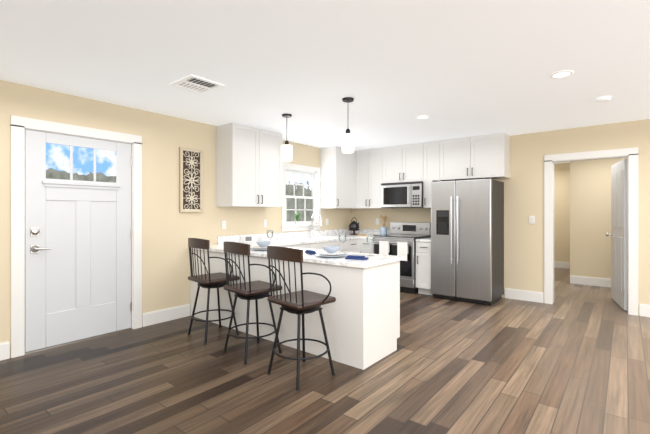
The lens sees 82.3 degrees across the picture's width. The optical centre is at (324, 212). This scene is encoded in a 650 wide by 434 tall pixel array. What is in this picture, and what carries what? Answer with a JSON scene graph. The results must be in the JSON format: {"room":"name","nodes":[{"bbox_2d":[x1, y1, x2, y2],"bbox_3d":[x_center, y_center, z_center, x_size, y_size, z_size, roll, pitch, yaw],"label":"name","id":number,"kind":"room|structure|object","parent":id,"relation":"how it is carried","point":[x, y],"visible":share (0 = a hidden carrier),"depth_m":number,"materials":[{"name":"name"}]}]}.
{"room":"kitchen","nodes":[
{"label":"kitchen","id":0,"kind":"room"},
{"bbox_2d":[0,80,350,357],"bbox_3d":[-2.356,0.060,3.930,0.140,2.440,9.000,0,0,39],"label":"wall","id":1,"kind":"structure","parent":0,"point":[169,229],"depth_m":4.34,"materials":[{"name":"paint"}]},
{"bbox_2d":[0,341,9,360],"bbox_3d":[-3.952,1.206,1.829,0.016,0.147,3.726,0,0,39],"label":"baseboard","id":2,"kind":"structure","parent":1,"relation":"attached to","point":[4,347],"depth_m":3.25,"materials":[{"name":"white wood"}]},
{"bbox_2d":[11,115,141,357],"bbox_3d":[-2.470,0.209,3.773,0.160,2.142,1.140,0,0,39],"label":"door frame","id":3,"kind":"structure","parent":1,"relation":"attached to","point":[19,125],"depth_m":3.37,"materials":[{"name":"white painted wood"}]},
{"bbox_2d":[25,129,131,351],"bbox_3d":[-2.422,0.253,3.734,0.105,2.026,0.932,0,0,39],"label":"entry door","id":4,"kind":"structure","parent":1,"relation":"in","point":[78,233],"depth_m":3.69,"materials":[{"name":"white wood"}]},
{"bbox_2d":[142,304,189,326],"bbox_3d":[-1.870,1.206,4.409,0.016,0.147,0.584,0,0,39],"label":"baseboard","id":5,"kind":"structure","parent":1,"relation":"attached to","point":[162,315],"depth_m":4.38,"materials":[{"name":"white wood"}]},
{"bbox_2d":[179,147,203,211],"bbox_3d":[-1.665,-0.407,4.647,0.030,0.795,0.315,0,0,39],"label":"art panel","id":6,"kind":"object","parent":1,"relation":"attached to","point":[191,179],"visible":1,"depth_m":4.64,"materials":[{"name":"brown"}]},
{"bbox_2d":[222,221,225,228],"bbox_3d":[-1.367,0.160,5.034,0.008,0.115,0.072,0,0,39],"label":"electrical outlet","id":7,"kind":"object","parent":1,"relation":"attached to","point":[223,224],"visible":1,"depth_m":5.03,"materials":[{"name":"white plastic"}]},
{"bbox_2d":[216,229,351,244],"bbox_3d":[-0.447,0.360,6.165,0.018,0.100,3.116,0,0,39],"label":"backsplash","id":8,"kind":"structure","parent":1,"relation":"attached to","point":[320,233],"depth_m":5.82,"materials":[{"name":"white stone"}]},
{"bbox_2d":[294,212,299,224],"bbox_3d":[-0.455,0.091,6.132,0.069,0.206,0.127,0,0,39],"label":"potted plant","id":9,"kind":"object","parent":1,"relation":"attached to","point":[297,218],"depth_m":6.10,"materials":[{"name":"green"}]},
{"bbox_2d":[281,162,320,231],"bbox_3d":[-0.424,-0.253,6.277,0.180,1.095,0.990,0,0,39],"label":"kitchen window","id":10,"kind":"structure","parent":1,"relation":"in","point":[302,190],"depth_m":6.33,"materials":[{"name":"white wood"}]},
{"bbox_2d":[0,268,649,433],"bbox_3d":[1.943,1.320,3.095,7.880,0.080,13.380,0,0,39],"label":"floor","id":11,"kind":"structure","parent":0,"point":[573,359],"depth_m":2.86,"materials":[{"name":"brown wood"}]},
{"bbox_2d":[188,238,239,343],"bbox_3d":[-1.174,0.769,3.915,0.631,1.027,0.444,0,0,39],"label":"stool","id":12,"kind":"object","parent":11,"relation":"on","point":[209,281],"visible":0.88,"depth_m":3.79,"materials":[{"name":"brown wood"}]},
{"bbox_2d":[236,254,267,339],"bbox_3d":[-0.594,0.864,4.201,0.518,0.832,0.635,0,0,39],"label":"base cabinet","id":13,"kind":"object","parent":11,"relation":"on","point":[257,272],"depth_m":3.89,"materials":[{"name":"white wood"}]},
{"bbox_2d":[223,241,282,363],"bbox_3d":[-0.664,0.769,3.416,0.629,1.027,0.450,0,0,39],"label":"stool","id":14,"kind":"object","parent":11,"relation":"on","point":[253,290],"visible":0.96,"depth_m":3.30,"materials":[{"name":"brown wood"}]},
{"bbox_2d":[268,258,323,356],"bbox_3d":[-0.120,0.864,3.819,0.820,0.832,0.635,0,0,39],"label":"base cabinet","id":15,"kind":"object","parent":11,"relation":"on","point":[313,283],"depth_m":3.48,"materials":[{"name":"white wood"}]},
{"bbox_2d":[267,246,335,390],"bbox_3d":[-0.188,0.769,2.955,0.629,1.027,0.450,0,0,39],"label":"stool","id":16,"kind":"object","parent":11,"relation":"on","point":[302,302],"visible":1,"depth_m":2.84,"materials":[{"name":"brown wood"}]},
{"bbox_2d":[292,241,315,248],"bbox_3d":[-0.589,0.864,5.498,0.635,0.832,0.520,0,0,39],"label":"base cabinet","id":17,"kind":"object","parent":11,"relation":"on","point":[307,244],"depth_m":5.40,"materials":[{"name":"white wood"}]},
{"bbox_2d":[316,241,343,251],"bbox_3d":[-0.193,0.864,5.988,0.635,0.832,0.980,0,0,39],"label":"base cabinet","id":18,"kind":"object","parent":11,"relation":"on","point":[319,244],"depth_m":5.79,"materials":[{"name":"white wood"}]},
{"bbox_2d":[344,237,359,252],"bbox_3d":[0.228,0.864,6.481,0.670,0.832,0.556,0,0,39],"label":"base cabinet","id":19,"kind":"object","parent":11,"relation":"on","point":[352,245],"depth_m":6.29,"materials":[{"name":"white wood"}]},
{"bbox_2d":[240,233,375,244],"bbox_3d":[-0.133,0.429,6.059,0.638,0.038,2.886,0,0,39],"label":"countertop","id":20,"kind":"structure","parent":19,"relation":"on","point":[283,240],"depth_m":5.80,"materials":[{"name":"white stone"}]},
{"bbox_2d":[244,235,252,242],"bbox_3d":[-1.067,0.359,5.177,0.120,0.100,0.018,0,0,-31],"label":"sign","id":21,"kind":"object","parent":20,"relation":"on","point":[248,238],"visible":1,"depth_m":5.17,"materials":[{"name":"white"}]},
{"bbox_2d":[304,237,319,240],"bbox_3d":[-0.185,0.542,6.033,0.424,0.212,0.744,0,0,39],"label":"sink","id":22,"kind":"object","parent":20,"relation":"in","point":[305,238],"depth_m":6.23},
{"bbox_2d":[310,213,321,236],"bbox_3d":[-0.133,0.203,6.282,0.240,0.411,0.104,0,0,39],"label":"faucet","id":23,"kind":"object","parent":20,"relation":"on","point":[312,231],"visible":1,"depth_m":6.31,"materials":[{"name":"silver metal"}]},
{"bbox_2d":[348,217,359,234],"bbox_3d":[0.567,0.245,7.007,0.267,0.327,0.220,0,0,39],"label":"kettle","id":24,"kind":"object","parent":20,"relation":"on","point":[353,226],"visible":1,"depth_m":6.96,"materials":[{"name":"metal"}]},
{"bbox_2d":[324,261,399,368],"bbox_3d":[0.315,0.864,3.467,0.540,0.832,0.635,0,0,39],"label":"base cabinet","id":25,"kind":"object","parent":11,"relation":"on","point":[361,315],"depth_m":3.18,"materials":[{"name":"white wood"}]},
{"bbox_2d":[188,241,403,268],"bbox_3d":[-0.485,0.429,4.066,2.594,0.038,0.658,0,0,39],"label":"countertop","id":26,"kind":"structure","parent":25,"relation":"on","point":[378,259],"depth_m":3.38,"materials":[{"name":"white stone"}]},
{"bbox_2d":[250,241,270,250],"bbox_3d":[-0.683,0.364,4.141,0.310,0.089,0.310,0,0,39],"label":"place setting","id":27,"kind":"object","parent":26,"relation":"on","point":[263,245],"visible":0.88,"depth_m":4.09,"materials":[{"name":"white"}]},
{"bbox_2d":[267,230,272,239],"bbox_3d":[-0.660,0.306,4.457,0.082,0.205,0.082,0,0,39],"label":"wine glass","id":28,"kind":"object","parent":26,"relation":"on","point":[271,235],"visible":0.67,"depth_m":4.44,"materials":[{"name":"clear glass"}]},
{"bbox_2d":[305,250,316,254],"bbox_3d":[-0.144,0.394,3.758,0.070,0.030,0.200,0,0,-21],"label":"napkin","id":29,"kind":"object","parent":26,"relation":"on","point":[311,252],"visible":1,"depth_m":3.70,"materials":[{"name":"blue fabric"}]},
{"bbox_2d":[315,246,347,256],"bbox_3d":[0.059,0.364,3.517,0.310,0.089,0.310,0,0,39],"label":"place setting","id":30,"kind":"object","parent":26,"relation":"on","point":[331,251],"visible":1,"depth_m":3.48,"materials":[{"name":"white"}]},
{"bbox_2d":[338,233,345,252],"bbox_3d":[0.178,0.306,3.807,0.082,0.205,0.082,0,0,39],"label":"wine glass","id":31,"kind":"object","parent":26,"relation":"on","point":[340,241],"visible":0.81,"depth_m":3.79,"materials":[{"name":"clear glass"}]},
{"bbox_2d":[345,255,368,259],"bbox_3d":[0.282,0.394,3.299,0.200,0.030,0.070,0,0,19],"label":"napkin","id":32,"kind":"object","parent":26,"relation":"on","point":[357,257],"visible":1,"depth_m":3.28,"materials":[{"name":"blue fabric"}]},
{"bbox_2d":[366,234,374,255],"bbox_3d":[0.438,0.306,3.571,0.082,0.205,0.082,0,0,39],"label":"wine glass","id":33,"kind":"object","parent":26,"relation":"on","point":[372,242],"visible":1,"depth_m":3.55,"materials":[{"name":"clear glass"}]},
{"bbox_2d":[360,237,391,256],"bbox_3d":[0.905,0.864,6.645,0.298,0.832,0.670,0,0,39],"label":"base cabinet","id":34,"kind":"object","parent":11,"relation":"on","point":[364,247],"depth_m":6.43,"materials":[{"name":"white wood"}]},
{"bbox_2d":[380,215,386,234],"bbox_3d":[1.065,0.219,6.785,0.120,0.380,0.144,0,0,39],"label":"utensil crock","id":35,"kind":"object","parent":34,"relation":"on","point":[383,229],"visible":0.75,"depth_m":6.75,"materials":[{"name":"blue ceramic"}]},
{"bbox_2d":[373,222,430,293],"bbox_3d":[1.289,0.723,6.281,0.754,1.115,0.755,0,0,39],"label":"range","id":36,"kind":"object","parent":11,"relation":"on","point":[400,239],"visible":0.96,"depth_m":6.01,"materials":[{"name":"grey metal"}]},
{"bbox_2d":[416,241,431,294],"bbox_3d":[1.727,0.864,6.004,0.272,0.832,0.635,0,0,39],"label":"base cabinet","id":37,"kind":"object","parent":11,"relation":"on","point":[423,248],"depth_m":5.78,"materials":[{"name":"white wood"}]},
{"bbox_2d":[416,237,430,240],"bbox_3d":[1.727,0.429,6.003,0.272,0.038,0.638,0,0,39],"label":"countertop","id":38,"kind":"structure","parent":37,"relation":"on","point":[422,239],"depth_m":5.79,"materials":[{"name":"white stone"}]},
{"bbox_2d":[431,177,503,304],"bbox_3d":[2.119,0.395,5.576,0.864,1.770,0.757,0,0,39],"label":"refrigerator","id":39,"kind":"object","parent":11,"relation":"on","point":[467,240],"visible":1,"depth_m":5.30,"materials":[{"name":"grey metal"}]},
{"bbox_2d":[0,0,649,163],"bbox_3d":[1.943,-1.185,3.095,7.880,0.050,13.380,0,0,39],"label":"ceiling","id":40,"kind":"structure","parent":0,"point":[452,69],"depth_m":2.85,"materials":[{"name":"white paint"}]},
{"bbox_2d":[169,74,224,93],"bbox_3d":[-1.153,-1.154,3.351,0.360,0.010,0.330,0,0,39],"label":"ceiling vent","id":41,"kind":"object","parent":40,"relation":"in","point":[196,84],"visible":1,"depth_m":3.34,"materials":[{"name":"white metal"}]},
{"bbox_2d":[216,123,263,206],"bbox_3d":[-1.152,-0.619,5.030,0.345,1.067,0.505,0,0,39],"label":"upper cabinet","id":42,"kind":"object","parent":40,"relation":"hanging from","point":[249,167],"depth_m":4.88,"materials":[{"name":"white wood"}]},
{"bbox_2d":[264,130,282,206],"bbox_3d":[-0.910,-0.619,5.330,0.345,1.067,0.505,0,0,39],"label":"upper cabinet","id":43,"kind":"object","parent":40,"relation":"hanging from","point":[273,163],"depth_m":5.29,"materials":[{"name":"white wood"}]},
{"bbox_2d":[281,114,291,161],"bbox_3d":[-0.451,-0.887,4.397,0.132,0.544,0.132,0,0,39],"label":"pendant light","id":44,"kind":"object","parent":40,"relation":"hanging from","point":[286,152],"visible":1,"depth_m":4.35,"materials":[{"name":"white glass"}]},
{"bbox_2d":[320,146,355,208],"bbox_3d":[0.261,-0.619,6.754,0.380,1.067,0.632,0,0,39],"label":"upper cabinet","id":45,"kind":"object","parent":40,"relation":"hanging from","point":[338,169],"depth_m":6.57,"materials":[{"name":"white wood"}]},
{"bbox_2d":[342,97,353,152],"bbox_3d":[0.234,-0.887,3.780,0.132,0.544,0.132,0,0,39],"label":"pendant light","id":46,"kind":"object","parent":40,"relation":"hanging from","point":[348,142],"visible":1,"depth_m":3.73,"materials":[{"name":"white glass"}]},
{"bbox_2d":[356,149,371,208],"bbox_3d":[0.783,-0.619,6.912,0.354,1.067,0.407,0,0,39],"label":"upper cabinet","id":47,"kind":"object","parent":40,"relation":"hanging from","point":[363,157],"depth_m":6.80,"materials":[{"name":"white wood"}]},
{"bbox_2d":[372,147,387,208],"bbox_3d":[1.009,-0.619,6.770,0.415,1.067,0.345,0,0,39],"label":"upper cabinet","id":48,"kind":"object","parent":40,"relation":"hanging from","point":[379,155],"depth_m":6.60,"materials":[{"name":"white wood"}]},
{"bbox_2d":[388,145,403,182],"bbox_3d":[1.294,-0.836,6.540,0.438,0.633,0.345,0,0,39],"label":"upper cabinet","id":49,"kind":"object","parent":40,"relation":"hanging from","point":[395,154],"depth_m":6.38,"materials":[{"name":"white wood"}]},
{"bbox_2d":[404,143,423,182],"bbox_3d":[1.541,-0.836,6.341,0.438,0.633,0.345,0,0,39],"label":"upper cabinet","id":50,"kind":"object","parent":40,"relation":"hanging from","point":[413,153],"depth_m":6.17,"materials":[{"name":"white wood"}]},
{"bbox_2d":[381,181,422,207],"bbox_3d":[1.382,-0.302,6.396,0.750,0.426,0.460,0,0,39],"label":"microwave","id":51,"kind":"object","parent":50,"relation":"attached to","point":[403,195],"visible":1,"depth_m":6.23,"materials":[{"name":"grey metal"}]},
{"bbox_2d":[416,115,429,118],"bbox_3d":[1.182,-1.156,4.493,0.170,0.008,0.170,0,0,39],"label":"recessed light","id":52,"kind":"object","parent":40,"relation":"in","point":[422,117],"visible":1,"depth_m":4.49,"materials":[{"name":"white plastic"}]},
{"bbox_2d":[423,140,443,206],"bbox_3d":[1.819,-0.619,6.116,0.396,1.067,0.345,0,0,39],"label":"upper cabinet","id":53,"kind":"object","parent":40,"relation":"hanging from","point":[433,150],"depth_m":5.99,"materials":[{"name":"white wood"}]},
{"bbox_2d":[444,136,475,180],"bbox_3d":[2.134,-0.837,5.863,0.532,0.632,0.345,0,0,39],"label":"upper cabinet","id":54,"kind":"object","parent":40,"relation":"hanging from","point":[459,153],"depth_m":5.70,"materials":[{"name":"white wood"}]},
{"bbox_2d":[476,132,509,178],"bbox_3d":[2.455,-0.837,5.604,0.533,0.632,0.345,0,0,39],"label":"upper cabinet","id":55,"kind":"object","parent":40,"relation":"hanging from","point":[492,150],"depth_m":5.43,"materials":[{"name":"white wood"}]},
{"bbox_2d":[550,70,573,77],"bbox_3d":[1.977,-1.156,3.106,0.170,0.008,0.170,0,0,39],"label":"recessed light","id":56,"kind":"object","parent":40,"relation":"in","point":[563,74],"visible":1,"depth_m":3.10,"materials":[{"name":"white plastic"}]},
{"bbox_2d":[595,96,610,102],"bbox_3d":[2.804,-1.143,3.749,0.130,0.033,0.130,0,0,39],"label":"smoke detector","id":57,"kind":"object","parent":40,"relation":"attached to","point":[602,99],"visible":1,"depth_m":3.72,"materials":[{"name":"white plastic"}]},
{"bbox_2d":[351,119,649,314],"bbox_3d":[3.471,0.060,5.101,7.740,2.440,0.140,0,0,39],"label":"wall","id":58,"kind":"structure","parent":0,"point":[523,237],"depth_m":5.36,"materials":[{"name":"paint"}]},
{"bbox_2d":[352,229,389,233],"bbox_3d":[0.879,0.360,7.085,0.890,0.100,0.018,0,0,39],"label":"backsplash","id":59,"kind":"structure","parent":58,"relation":"attached to","point":[361,230],"depth_m":7.10,"materials":[{"name":"white stone"}]},
{"bbox_2d":[505,288,543,302],"bbox_3d":[2.912,1.206,5.451,0.510,0.147,0.016,0,0,39],"label":"baseboard","id":60,"kind":"structure","parent":58,"relation":"attached to","point":[533,296],"depth_m":5.44,"materials":[{"name":"white wood"}]},
{"bbox_2d":[529,216,534,223],"bbox_3d":[2.994,0.100,5.386,0.072,0.115,0.009,0,0,39],"label":"light switch","id":61,"kind":"object","parent":58,"relation":"attached to","point":[531,219],"visible":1,"depth_m":5.38,"materials":[{"name":"white plastic"}]},
{"bbox_2d":[544,147,637,315],"bbox_3d":[3.564,0.230,5.025,1.020,2.100,0.180,0,0,39],"label":"door frame","id":62,"kind":"structure","parent":58,"relation":"attached to","point":[631,154],"depth_m":4.87,"materials":[{"name":"white wood"}]},
{"bbox_2d":[606,159,627,310],"bbox_3d":[4.078,0.281,5.214,0.248,1.973,0.796,0,0,39],"label":"door","id":63,"kind":"structure","parent":58,"relation":"in","point":[619,233],"depth_m":5.06,"materials":[{"name":"white wood"}]},
{"bbox_2d":[639,304,649,316],"bbox_3d":[5.177,1.206,3.624,3.230,0.147,0.016,0,0,39],"label":"baseboard","id":64,"kind":"structure","parent":58,"relation":"attached to","point":[644,310],"depth_m":4.60,"materials":[{"name":"white wood"}]},
{"bbox_2d":[554,163,569,261],"bbox_3d":[5.279,0.060,8.910,1.690,2.440,0.140,0,0,39],"label":"wall","id":65,"kind":"structure","parent":0,"point":[561,212],"depth_m":8.63,"materials":[{"name":"paint"}]},
{"bbox_2d":[554,261,569,268],"bbox_3d":[5.175,1.206,8.893,1.550,0.147,0.016,0,0,39],"label":"baseboard","id":66,"kind":"structure","parent":65,"relation":"attached to","point":[557,264],"depth_m":8.63,"materials":[{"name":"white wood"}]},
{"bbox_2d":[570,157,627,278],"bbox_3d":[6.123,0.060,5.530,4.150,2.440,0.140,0,0,39],"label":"wall","id":67,"kind":"structure","parent":0,"point":[590,215],"depth_m":6.59,"materials":[{"name":"paint"}]},
{"bbox_2d":[570,275,610,286],"bbox_3d":[6.075,1.206,5.469,4.150,0.147,0.016,0,0,39],"label":"baseboard","id":68,"kind":"structure","parent":67,"relation":"attached to","point":[593,281],"depth_m":6.57,"materials":[{"name":"white wood"}]}
]}

